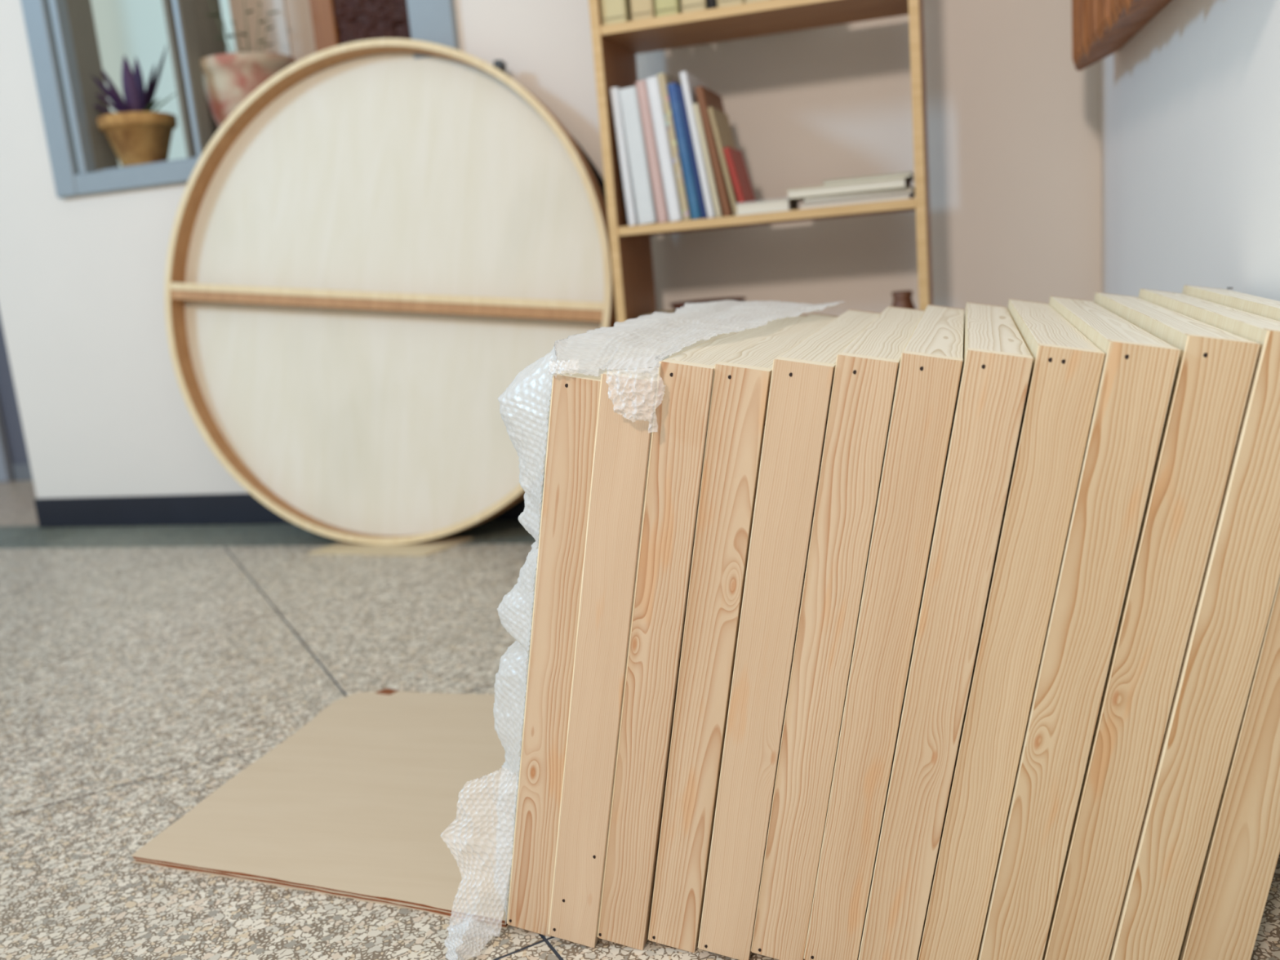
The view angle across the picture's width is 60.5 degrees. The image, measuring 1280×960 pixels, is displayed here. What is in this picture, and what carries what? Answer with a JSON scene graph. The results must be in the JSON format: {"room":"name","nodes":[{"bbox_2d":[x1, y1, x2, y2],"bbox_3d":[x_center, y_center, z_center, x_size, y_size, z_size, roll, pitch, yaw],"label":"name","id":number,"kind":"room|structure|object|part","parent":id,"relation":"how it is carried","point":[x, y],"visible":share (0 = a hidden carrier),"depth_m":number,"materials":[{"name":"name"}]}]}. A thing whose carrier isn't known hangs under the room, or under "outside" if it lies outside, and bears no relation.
{"room":"art studio","nodes":[
{"label":"art studio","id":0,"kind":"room"},
{"bbox_2d":[0,315,30,479],"bbox_3d":[-3.814,-1.450,4.779,2.400,3.000,0.120,-2,12,17],"label":"wall","id":1,"kind":"structure","parent":0,"point":[9,407],"depth_m":4.64,"materials":[{"name":"paint"}]},
{"bbox_2d":[0,413,13,482],"bbox_3d":[-3.163,-0.961,4.608,0.820,2.000,0.035,-2,12,17],"label":"door","id":2,"kind":"structure","parent":1,"relation":"in","point":[6,472],"depth_m":4.66,"materials":[{"name":"paint"}]},
{"bbox_2d":[12,463,32,480],"bbox_3d":[-2.617,-0.034,4.673,0.120,0.070,0.012,-2,12,17],"label":"baseboard","id":3,"kind":"structure","parent":1,"relation":"attached to","point":[22,472],"depth_m":4.67,"materials":[{"name":"grey"}]},
{"bbox_2d":[228,0,315,62],"bbox_3d":[-0.080,-1.433,3.063,2.460,3.000,0.040,-2,12,17],"label":"wall niche","id":4,"kind":"object","parent":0,"point":[298,11],"visible":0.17,"depth_m":3.36,"materials":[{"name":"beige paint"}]},
{"bbox_2d":[272,0,292,57],"bbox_3d":[-1.140,-1.938,3.239,0.035,1.900,0.008,-2,12,17],"label":"trim","id":5,"kind":"structure","parent":4,"relation":"attached to","point":[279,6],"depth_m":3.35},
{"bbox_2d":[309,0,411,53],"bbox_3d":[-0.822,-1.536,3.213,0.350,0.930,0.045,-2,12,17],"label":"carved relief","id":6,"kind":"object","parent":4,"relation":"attached to","point":[335,23],"visible":0.22,"depth_m":3.25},
{"bbox_2d":[0,0,1101,498],"bbox_3d":[-0.438,-1.368,2.896,3.450,3.000,0.130,-2,12,17],"label":"wall","id":7,"kind":"structure","parent":0,"point":[1014,140],"depth_m":2.75,"materials":[{"name":"white paint"}]},
{"bbox_2d":[20,0,459,198],"bbox_3d":[-1.107,-1.370,3.180,1.367,0.952,0.335,-2,12,17],"label":"window","id":8,"kind":"structure","parent":7,"relation":"in","point":[62,37],"depth_m":3.24,"materials":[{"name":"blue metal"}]},
{"bbox_3d":[-1.762,-1.324,3.235,0.078,0.952,0.052,-2,12,17],"label":"frame","id":9,"kind":"part","parent":8,"relation":"part of","materials":[{"name":"blue paint"}]},
{"bbox_2d":[89,44,177,166],"bbox_3d":[-1.589,-1.124,3.331,0.385,0.348,0.254,-2,12,17],"label":"potted plant","id":10,"kind":"object","parent":8,"relation":"on","point":[137,135],"visible":0.94,"depth_m":3.29,"materials":[{"name":"purple plant"}]},
{"bbox_3d":[-1.521,-1.030,3.343,0.224,0.148,0.224,-2,12,17],"label":"pot","id":11,"kind":"part","parent":10,"relation":"part of","materials":[{"name":"ceramic"}]},
{"bbox_3d":[-1.132,-0.904,3.142,1.159,0.060,0.052,-2,12,17],"label":"frame","id":12,"kind":"part","parent":8,"relation":"part of","materials":[{"name":"blue paint"}]},
{"bbox_3d":[-1.063,-0.956,3.287,1.325,0.052,0.280,-2,12,17],"label":"sill","id":13,"kind":"part","parent":8,"relation":"part of","materials":[{"name":"blue paint"}]},
{"bbox_2d":[200,0,295,128],"bbox_3d":[-1.164,-1.210,3.260,0.286,0.472,0.286,-2,12,17],"label":"planter","id":14,"kind":"object","parent":8,"relation":"on","point":[229,78],"visible":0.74,"depth_m":3.16,"materials":[{"name":"ceramic"}]},
{"bbox_3d":[-1.233,-1.320,3.240,0.062,0.234,0.004,-4,11,3],"label":"stem","id":15,"kind":"part","parent":14,"relation":"part of","materials":[{"name":"green plant"}]},
{"bbox_3d":[-1.202,-1.301,3.194,0.004,0.210,0.053,3,14,33],"label":"stem","id":16,"kind":"part","parent":14,"relation":"part of","materials":[{"name":"green plant"}]},
{"bbox_3d":[-1.201,-1.298,3.292,0.004,0.165,0.058,-12,13,-33],"label":"stem","id":17,"kind":"part","parent":14,"relation":"part of","materials":[{"name":"green plant"}]},
{"bbox_3d":[-1.144,-1.308,3.191,0.004,0.215,0.058,-13,14,-33],"label":"stem","id":18,"kind":"part","parent":14,"relation":"part of","materials":[{"name":"green plant"}]},
{"bbox_3d":[-1.156,-1.111,3.280,0.286,0.270,0.286,-2,12,17],"label":"pot","id":19,"kind":"part","parent":14,"relation":"part of","materials":[{"name":"ceramic"}]},
{"bbox_3d":[-1.144,-1.323,3.284,0.004,0.209,0.054,2,13,33],"label":"stem","id":20,"kind":"part","parent":14,"relation":"part of","materials":[{"name":"green plant"}]},
{"bbox_3d":[-1.112,-1.294,3.241,0.062,0.163,0.004,-4,11,4],"label":"stem","id":21,"kind":"part","parent":14,"relation":"part of","materials":[{"name":"green plant"}]},
{"bbox_3d":[-0.554,-1.356,2.868,0.128,0.952,0.052,-2,12,17],"label":"frame","id":22,"kind":"part","parent":8,"relation":"part of","materials":[{"name":"blue paint"}]},
{"bbox_2d":[33,493,524,527],"bbox_3d":[-0.431,0.068,3.143,3.254,0.097,0.012,-2,12,17],"label":"baseboard","id":23,"kind":"structure","parent":7,"relation":"attached to","point":[236,508],"depth_m":3.47,"materials":[{"name":"black paint"}]},
{"bbox_2d":[0,480,1279,959],"bbox_3d":[-2.261,0.471,2.381,6.666,0.080,6.200,-2,12,17],"label":"floor","id":24,"kind":"structure","parent":0,"point":[143,668],"depth_m":1.96,"materials":[{"name":"beige stone"}]},
{"bbox_2d":[131,688,511,928],"bbox_3d":[-0.319,0.422,1.544,0.556,0.011,0.604,-2,12,17],"label":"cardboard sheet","id":25,"kind":"object","parent":24,"relation":"on","point":[357,802],"visible":0.72,"depth_m":1.47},
{"bbox_2d":[307,537,472,556],"bbox_3d":[-0.670,0.176,2.942,0.407,0.004,0.172,0,12,21],"label":"plywood offcut","id":26,"kind":"object","parent":24,"relation":"on","point":[422,548],"visible":0.77,"depth_m":2.91,"materials":[{"name":"beige wood"}]},
{"bbox_2d":[164,38,617,545],"bbox_3d":[-0.699,-0.492,2.947,1.332,1.326,0.277,-1,12,17],"label":"wooden frame","id":27,"kind":"object","parent":24,"relation":"on","point":[374,245],"visible":0.84,"depth_m":2.97,"materials":[{"name":"beige wood"}]},
{"bbox_2d":[477,135,607,524],"bbox_3d":[-0.610,-0.472,2.970,1.235,1.222,0.203,-2,12,17],"label":"round board","id":28,"kind":"object","parent":24,"relation":"on","point":[601,183],"visible":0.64,"depth_m":2.80,"materials":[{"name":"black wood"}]},
{"bbox_2d":[506,368,607,936],"bbox_3d":[0.004,0.123,1.404,0.166,0.595,0.661,-2,12,17],"label":"wooden board","id":29,"kind":"object","parent":24,"relation":"on","point":[574,405],"visible":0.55,"depth_m":1.09,"materials":[{"name":"brown wood"}]},
{"bbox_3d":[-0.019,0.118,1.410,0.003,0.596,0.660,10,15,14],"label":"plywood panel","id":30,"kind":"part","parent":29,"relation":"part of","materials":[{"name":"beige wood"}]},
{"bbox_3d":[0.034,-0.155,1.332,0.049,0.020,0.621,10,15,14],"label":"rail","id":31,"kind":"part","parent":29,"relation":"part of","materials":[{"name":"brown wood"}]},
{"bbox_2d":[547,333,724,947],"bbox_3d":[0.051,0.124,1.378,0.167,0.594,0.661,-2,12,17],"label":"wooden board","id":32,"kind":"object","parent":24,"relation":"on","point":[621,445],"visible":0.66,"depth_m":1.06,"materials":[{"name":"brown wood"}]},
{"bbox_3d":[0.027,0.120,1.385,0.002,0.595,0.660,10,15,14],"label":"plywood panel","id":33,"kind":"part","parent":32,"relation":"part of","materials":[{"name":"beige wood"}]},
{"bbox_3d":[0.081,-0.153,1.307,0.050,0.020,0.621,10,15,14],"label":"rail","id":34,"kind":"part","parent":32,"relation":"part of","materials":[{"name":"brown wood"}]},
{"bbox_2d":[440,299,844,959],"bbox_3d":[0.031,0.112,1.358,0.342,0.624,0.798,-1,12,21],"label":"bubble wrap","id":35,"kind":"object","parent":24,"relation":"on","point":[638,344],"visible":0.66,"depth_m":1.14,"materials":[{"name":"plastic"}]},
{"bbox_2d":[596,314,808,950],"bbox_3d":[0.102,0.118,1.366,0.167,0.602,0.661,-2,12,17],"label":"wooden board","id":36,"kind":"object","parent":24,"relation":"on","point":[677,446],"visible":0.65,"depth_m":1.05,"materials":[{"name":"brown wood"}]},
{"bbox_3d":[0.079,0.114,1.373,0.002,0.603,0.660,10,15,14],"label":"plywood panel","id":37,"kind":"part","parent":36,"relation":"part of","materials":[{"name":"beige wood"}]},
{"bbox_3d":[0.133,-0.163,1.294,0.048,0.020,0.621,10,15,14],"label":"rail","id":38,"kind":"part","parent":36,"relation":"part of","materials":[{"name":"brown wood"}]},
{"bbox_2d":[648,312,839,952],"bbox_3d":[0.153,0.119,1.356,0.163,0.596,0.661,-2,12,17],"label":"wooden board","id":39,"kind":"object","parent":24,"relation":"on","point":[741,382],"visible":0.66,"depth_m":1.04,"materials":[{"name":"brown wood"}]},
{"bbox_3d":[0.182,-0.160,1.284,0.049,0.020,0.621,10,15,14],"label":"rail","id":40,"kind":"part","parent":39,"relation":"part of","materials":[{"name":"brown wood"}]},
{"bbox_2d":[588,0,933,322],"bbox_3d":[0.294,-0.733,2.526,0.706,1.780,0.277,-2,12,17],"label":"bookcase","id":41,"kind":"object","parent":24,"relation":"on","point":[615,46],"visible":0.48,"depth_m":2.46,"materials":[{"name":"brown wood"}]},
{"bbox_2d":[600,0,631,25],"bbox_3d":[-0.040,-1.164,2.500,0.057,0.270,0.202,-2,12,17],"label":"book","id":42,"kind":"object","parent":41,"relation":"on","point":[613,11],"visible":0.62,"depth_m":2.43,"materials":[{"name":"paper"}]},
{"bbox_2d":[609,87,638,226],"bbox_3d":[-0.008,-0.757,2.596,0.035,0.306,0.221,-2,12,17],"label":"book","id":43,"kind":"object","parent":41,"relation":"on","point":[624,159],"visible":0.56,"depth_m":2.49,"materials":[{"name":"paper"}]},
{"bbox_3d":[-0.032,-0.715,2.629,0.021,1.760,0.273,-2,12,17],"label":"panel","id":44,"kind":"part","parent":41,"relation":"part of","materials":[{"name":"brown wood"}]},
{"bbox_2d":[617,85,657,225],"bbox_3d":[0.025,-0.757,2.591,0.063,0.302,0.231,-2,12,17],"label":"book","id":45,"kind":"object","parent":41,"relation":"on","point":[645,206],"visible":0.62,"depth_m":2.48,"materials":[{"name":"paper"}]},
{"bbox_2d":[630,0,655,21],"bbox_3d":[0.022,-1.165,2.481,0.051,0.270,0.202,-2,12,17],"label":"book","id":46,"kind":"object","parent":41,"relation":"on","point":[640,9],"visible":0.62,"depth_m":2.41,"materials":[{"name":"paper"}]},
{"bbox_2d":[635,80,669,222],"bbox_3d":[0.057,-0.762,2.575,0.050,0.313,0.221,-2,12,17],"label":"book","id":47,"kind":"object","parent":41,"relation":"on","point":[660,199],"visible":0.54,"depth_m":2.47,"materials":[{"name":"paper"}]},
{"bbox_2d":[648,310,675,315],"bbox_3d":[0.110,-0.296,2.676,0.156,0.228,0.206,-2,12,17],"label":"cardboard box","id":48,"kind":"object","parent":41,"relation":"on","point":[668,311],"visible":0.04,"depth_m":2.70,"materials":[{"name":"beige cardboard"}]},
{"bbox_2d":[669,297,746,310],"bbox_3d":[0.164,-0.422,2.642,0.186,0.021,0.196,-3,11,11],"label":"tray","id":49,"kind":"object","parent":48,"relation":"on","point":[677,304],"visible":0.36,"depth_m":2.70,"materials":[{"name":"brown wood"}]},
{"bbox_2d":[645,75,683,222],"bbox_3d":[0.083,-0.765,2.567,0.058,0.317,0.221,-2,12,17],"label":"book","id":50,"kind":"object","parent":41,"relation":"on","point":[668,173],"visible":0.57,"depth_m":2.46,"materials":[{"name":"paper"}]},
{"bbox_2d":[654,0,681,17],"bbox_3d":[0.075,-1.167,2.465,0.051,0.270,0.202,-2,12,17],"label":"book","id":51,"kind":"object","parent":41,"relation":"on","point":[663,7],"visible":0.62,"depth_m":2.40,"materials":[{"name":"paper"}]},
{"bbox_2d":[657,72,691,220],"bbox_3d":[0.103,-0.766,2.550,0.050,0.322,0.201,-2,12,17],"label":"book","id":52,"kind":"object","parent":41,"relation":"on","point":[664,79],"visible":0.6,"depth_m":2.46,"materials":[{"name":"paper"}]},
{"bbox_2d":[666,82,702,219],"bbox_3d":[0.129,-0.757,2.555,0.056,0.299,0.221,-2,12,17],"label":"book","id":53,"kind":"object","parent":41,"relation":"on","point":[685,157],"visible":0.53,"depth_m":2.45,"materials":[{"name":"paper"}]},
{"bbox_2d":[676,84,707,218],"bbox_3d":[0.146,-0.754,2.550,0.046,0.291,0.221,-2,12,17],"label":"book","id":54,"kind":"object","parent":41,"relation":"on","point":[693,158],"visible":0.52,"depth_m":2.45,"materials":[{"name":"paper"}]},
{"bbox_2d":[680,0,707,13],"bbox_3d":[0.133,-1.168,2.447,0.054,0.270,0.202,-2,12,17],"label":"book","id":55,"kind":"object","parent":41,"relation":"on","point":[687,6],"visible":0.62,"depth_m":2.38,"materials":[{"name":"paper"}]},
{"bbox_2d":[679,71,715,217],"bbox_3d":[0.156,-0.767,2.539,0.056,0.319,0.211,-2,12,17],"label":"book","id":56,"kind":"object","parent":41,"relation":"on","point":[689,82],"visible":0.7,"depth_m":2.44,"materials":[{"name":"paper"}]},
{"bbox_2d":[692,102,724,217],"bbox_3d":[0.174,-0.730,2.526,0.048,0.249,0.181,-2,12,17],"label":"book","id":57,"kind":"object","parent":41,"relation":"on","point":[717,207],"visible":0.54,"depth_m":2.44,"materials":[{"name":"paper"}]},
{"bbox_2d":[706,0,717,8],"bbox_3d":[0.172,-1.169,2.436,0.018,0.270,0.202,-2,12,17],"label":"book","id":58,"kind":"object","parent":41,"relation":"on","point":[711,3],"visible":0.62,"depth_m":2.37,"materials":[{"name":"paper"}]},
{"bbox_2d":[694,85,733,216],"bbox_3d":[0.190,-0.750,2.528,0.063,0.284,0.201,-2,12,17],"label":"book","id":59,"kind":"object","parent":41,"relation":"on","point":[706,98],"visible":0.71,"depth_m":2.44,"materials":[{"name":"paper"}]},
{"bbox_2d":[707,106,738,215],"bbox_3d":[0.208,-0.724,2.512,0.054,0.238,0.171,-2,12,17],"label":"book","id":60,"kind":"object","parent":41,"relation":"on","point":[720,122],"visible":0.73,"depth_m":2.44,"materials":[{"name":"paper"}]},
{"bbox_2d":[716,0,744,7],"bbox_3d":[0.210,-1.170,2.424,0.057,0.270,0.202,-2,12,17],"label":"book","id":61,"kind":"object","parent":41,"relation":"on","point":[721,3],"visible":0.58,"depth_m":2.36,"materials":[{"name":"paper"}]},
{"bbox_2d":[722,146,755,203],"bbox_3d":[0.232,-0.680,2.504,0.047,0.149,0.151,-2,12,17],"label":"book","id":62,"kind":"object","parent":41,"relation":"on","point":[734,157],"visible":0.8,"depth_m":2.46,"materials":[{"name":"paper"}]},
{"bbox_2d":[744,0,764,3],"bbox_3d":[0.268,-1.172,2.406,0.057,0.270,0.202,-2,12,17],"label":"book","id":63,"kind":"object","parent":41,"relation":"on","point":[745,1],"visible":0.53,"depth_m":2.34,"materials":[{"name":"paper"}]},
{"bbox_3d":[0.269,-1.036,2.469,0.664,0.020,0.271,-2,12,17],"label":"shelf","id":64,"kind":"part","parent":41,"relation":"part of","materials":[{"name":"beige wood"}]},
{"bbox_2d":[734,198,799,215],"bbox_3d":[0.294,-0.624,2.513,0.122,0.026,0.185,-2,12,16],"label":"book","id":65,"kind":"object","parent":41,"relation":"on","point":[784,204],"visible":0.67,"depth_m":2.43,"materials":[{"name":"paper"}]},
{"bbox_3d":[0.306,-0.609,2.554,0.664,0.020,0.271,-2,12,17],"label":"shelf","id":66,"kind":"part","parent":41,"relation":"part of","materials":[{"name":"beige wood"}]},
{"bbox_2d":[798,193,914,209],"bbox_3d":[0.489,-0.623,2.463,0.240,0.011,0.190,-2,12,17],"label":"book","id":67,"kind":"object","parent":41,"relation":"on","point":[906,196],"visible":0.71,"depth_m":2.38,"materials":[{"name":"paper"}]},
{"bbox_2d":[802,186,915,204],"bbox_3d":[0.495,-0.636,2.465,0.238,0.013,0.196,-2,12,16],"label":"book","id":68,"kind":"object","parent":67,"relation":"on","point":[911,190],"visible":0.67,"depth_m":2.38,"materials":[{"name":"paper"}]},
{"bbox_2d":[785,177,911,201],"bbox_3d":[0.473,-0.652,2.465,0.258,0.021,0.202,-1,12,18],"label":"book","id":69,"kind":"object","parent":68,"relation":"on","point":[796,194],"visible":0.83,"depth_m":2.38,"materials":[{"name":"paper"}]},
{"bbox_2d":[822,171,914,185],"bbox_3d":[0.515,-0.671,2.459,0.190,0.010,0.202,-2,12,15],"label":"book","id":70,"kind":"object","parent":69,"relation":"on","point":[909,175],"visible":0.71,"depth_m":2.37,"materials":[{"name":"paper"}]},
{"bbox_2d":[891,290,915,309],"bbox_3d":[0.599,-0.307,2.485,0.076,0.240,0.076,-2,12,17],"label":"clay vase","id":71,"kind":"object","parent":41,"relation":"on","point":[901,299],"visible":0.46,"depth_m":2.45,"materials":[{"name":"brown ceramic"}]},
{"bbox_3d":[0.623,-0.733,2.430,0.021,1.760,0.273,-2,12,17],"label":"panel","id":72,"kind":"part","parent":41,"relation":"part of","materials":[{"name":"brown wood"}]},
{"bbox_2d":[697,309,881,959],"bbox_3d":[0.204,0.117,1.334,0.165,0.598,0.661,-2,12,17],"label":"wooden board","id":73,"kind":"object","parent":24,"relation":"on","point":[802,381],"visible":0.75,"depth_m":1.02,"materials":[{"name":"brown wood"}]},
{"bbox_3d":[0.233,-0.162,1.263,0.051,0.020,0.621,10,15,14],"label":"rail","id":74,"kind":"part","parent":73,"relation":"part of","materials":[{"name":"brown wood"}]},
{"bbox_2d":[751,306,924,959],"bbox_3d":[0.257,0.115,1.321,0.166,0.599,0.661,-2,12,17],"label":"wooden board","id":75,"kind":"object","parent":24,"relation":"on","point":[866,372],"visible":0.83,"depth_m":1.01,"materials":[{"name":"brown wood"}]},
{"bbox_3d":[0.286,-0.164,1.250,0.051,0.020,0.621,10,15,14],"label":"rail","id":76,"kind":"part","parent":75,"relation":"part of","materials":[{"name":"brown wood"}]},
{"bbox_2d":[804,304,964,959],"bbox_3d":[0.307,0.115,1.303,0.165,0.597,0.661,-2,12,17],"label":"wooden board","id":77,"kind":"object","parent":24,"relation":"on","point":[931,364],"visible":1,"depth_m":0.99,"materials":[{"name":"brown wood"}]},
{"bbox_3d":[0.336,-0.164,1.231,0.049,0.020,0.621,10,15,14],"label":"rail","id":78,"kind":"part","parent":77,"relation":"part of","materials":[{"name":"brown wood"}]},
{"bbox_2d":[857,302,1033,959],"bbox_3d":[0.355,0.116,1.280,0.168,0.598,0.661,-2,12,17],"label":"wooden board","id":79,"kind":"object","parent":24,"relation":"on","point":[997,362],"visible":0.88,"depth_m":0.96,"materials":[{"name":"brown wood"}]},
{"bbox_3d":[0.331,0.111,1.286,0.003,0.598,0.660,10,15,14],"label":"plywood panel","id":80,"kind":"part","parent":79,"relation":"part of","materials":[{"name":"beige wood"}]},
{"bbox_3d":[0.386,-0.163,1.208,0.051,0.020,0.621,10,15,14],"label":"rail","id":81,"kind":"part","parent":79,"relation":"part of","materials":[{"name":"brown wood"}]},
{"bbox_2d":[916,298,1105,959],"bbox_3d":[0.409,0.113,1.267,0.168,0.598,0.661,-2,12,17],"label":"wooden board","id":82,"kind":"object","parent":24,"relation":"on","point":[1066,369],"visible":0.82,"depth_m":0.95,"materials":[{"name":"brown wood"}]},
{"bbox_3d":[0.385,0.109,1.274,0.001,0.598,0.660,10,15,14],"label":"plywood panel","id":83,"kind":"part","parent":82,"relation":"part of","materials":[{"name":"beige wood"}]},
{"bbox_3d":[0.439,-0.166,1.195,0.050,0.020,0.621,10,15,14],"label":"rail","id":84,"kind":"part","parent":82,"relation":"part of","materials":[{"name":"brown wood"}]},
{"bbox_2d":[977,295,1180,959],"bbox_3d":[0.459,0.113,1.246,0.168,0.598,0.661,-2,12,17],"label":"wooden board","id":85,"kind":"object","parent":24,"relation":"on","point":[1138,372],"visible":0.69,"depth_m":0.93,"materials":[{"name":"brown wood"}]},
{"bbox_3d":[0.434,0.109,1.253,0.002,0.598,0.660,10,15,14],"label":"plywood panel","id":86,"kind":"part","parent":85,"relation":"part of","materials":[{"name":"beige wood"}]},
{"bbox_3d":[0.489,-0.166,1.175,0.051,0.020,0.621,10,15,14],"label":"rail","id":87,"kind":"part","parent":85,"relation":"part of","materials":[{"name":"brown wood"}]},
{"bbox_2d":[1042,292,1260,959],"bbox_3d":[0.516,0.110,1.238,0.169,0.598,0.661,-2,12,17],"label":"wooden board","id":88,"kind":"object","parent":24,"relation":"on","point":[1215,367],"visible":0.62,"depth_m":0.92,"materials":[{"name":"brown wood"}]},
{"bbox_3d":[0.492,0.105,1.245,0.002,0.599,0.660,10,15,14],"label":"plywood panel","id":89,"kind":"part","parent":88,"relation":"part of","materials":[{"name":"beige wood"}]},
{"bbox_3d":[0.547,-0.170,1.166,0.051,0.020,0.621,10,15,14],"label":"rail","id":90,"kind":"part","parent":88,"relation":"part of","materials":[{"name":"brown wood"}]},
{"bbox_2d":[1108,288,1279,959],"bbox_3d":[0.568,0.108,1.221,0.169,0.599,0.661,-2,12,17],"label":"wooden board","id":91,"kind":"object","parent":24,"relation":"on","point":[1242,573],"visible":0.5,"depth_m":0.91,"materials":[{"name":"brown wood"}]},
{"bbox_3d":[0.600,-0.171,1.149,0.050,0.020,0.621,10,15,14],"label":"rail","id":92,"kind":"part","parent":91,"relation":"part of","materials":[{"name":"brown wood"}]},
{"bbox_2d":[1177,284,1279,959],"bbox_3d":[0.627,0.104,1.215,0.164,0.599,0.661,-2,12,17],"label":"wooden board","id":93,"kind":"object","parent":24,"relation":"on","point":[1243,851],"visible":0.33,"depth_m":0.94,"materials":[{"name":"brown wood"}]},
{"bbox_3d":[0.655,-0.175,1.143,0.051,0.020,0.621,9,15,14],"label":"rail","id":94,"kind":"part","parent":93,"relation":"part of","materials":[{"name":"brown wood"}]},
{"bbox_2d":[1100,0,1279,301],"bbox_3d":[0.550,-0.943,0.341,0.140,3.000,4.554,-2,12,15],"label":"wall","id":95,"kind":"structure","parent":0,"point":[1190,104],"depth_m":1.67,"materials":[{"name":"white paint"}]},
{"bbox_2d":[1071,0,1172,71],"bbox_3d":[0.770,-0.942,1.636,0.092,0.458,1.254,-2,12,15],"label":"beam","id":96,"kind":"structure","parent":95,"relation":"attached to","point":[1100,28],"depth_m":1.98,"materials":[{"name":"brown wood"}]},
{"bbox_3d":[-1.748,-1.479,5.044,4.200,2.600,0.100,-2,12,17],"label":"wall","id":97,"kind":"structure","parent":0,"visible":0},
{"bbox_2d":[90,0,236,167],"bbox_3d":[-2.301,-1.791,5.058,1.550,1.600,0.040,-2,12,17],"label":"window","id":98,"kind":"structure","parent":97,"relation":"in","point":[131,28],"depth_m":5.01,"materials":[{"name":"grey"}]}
]}

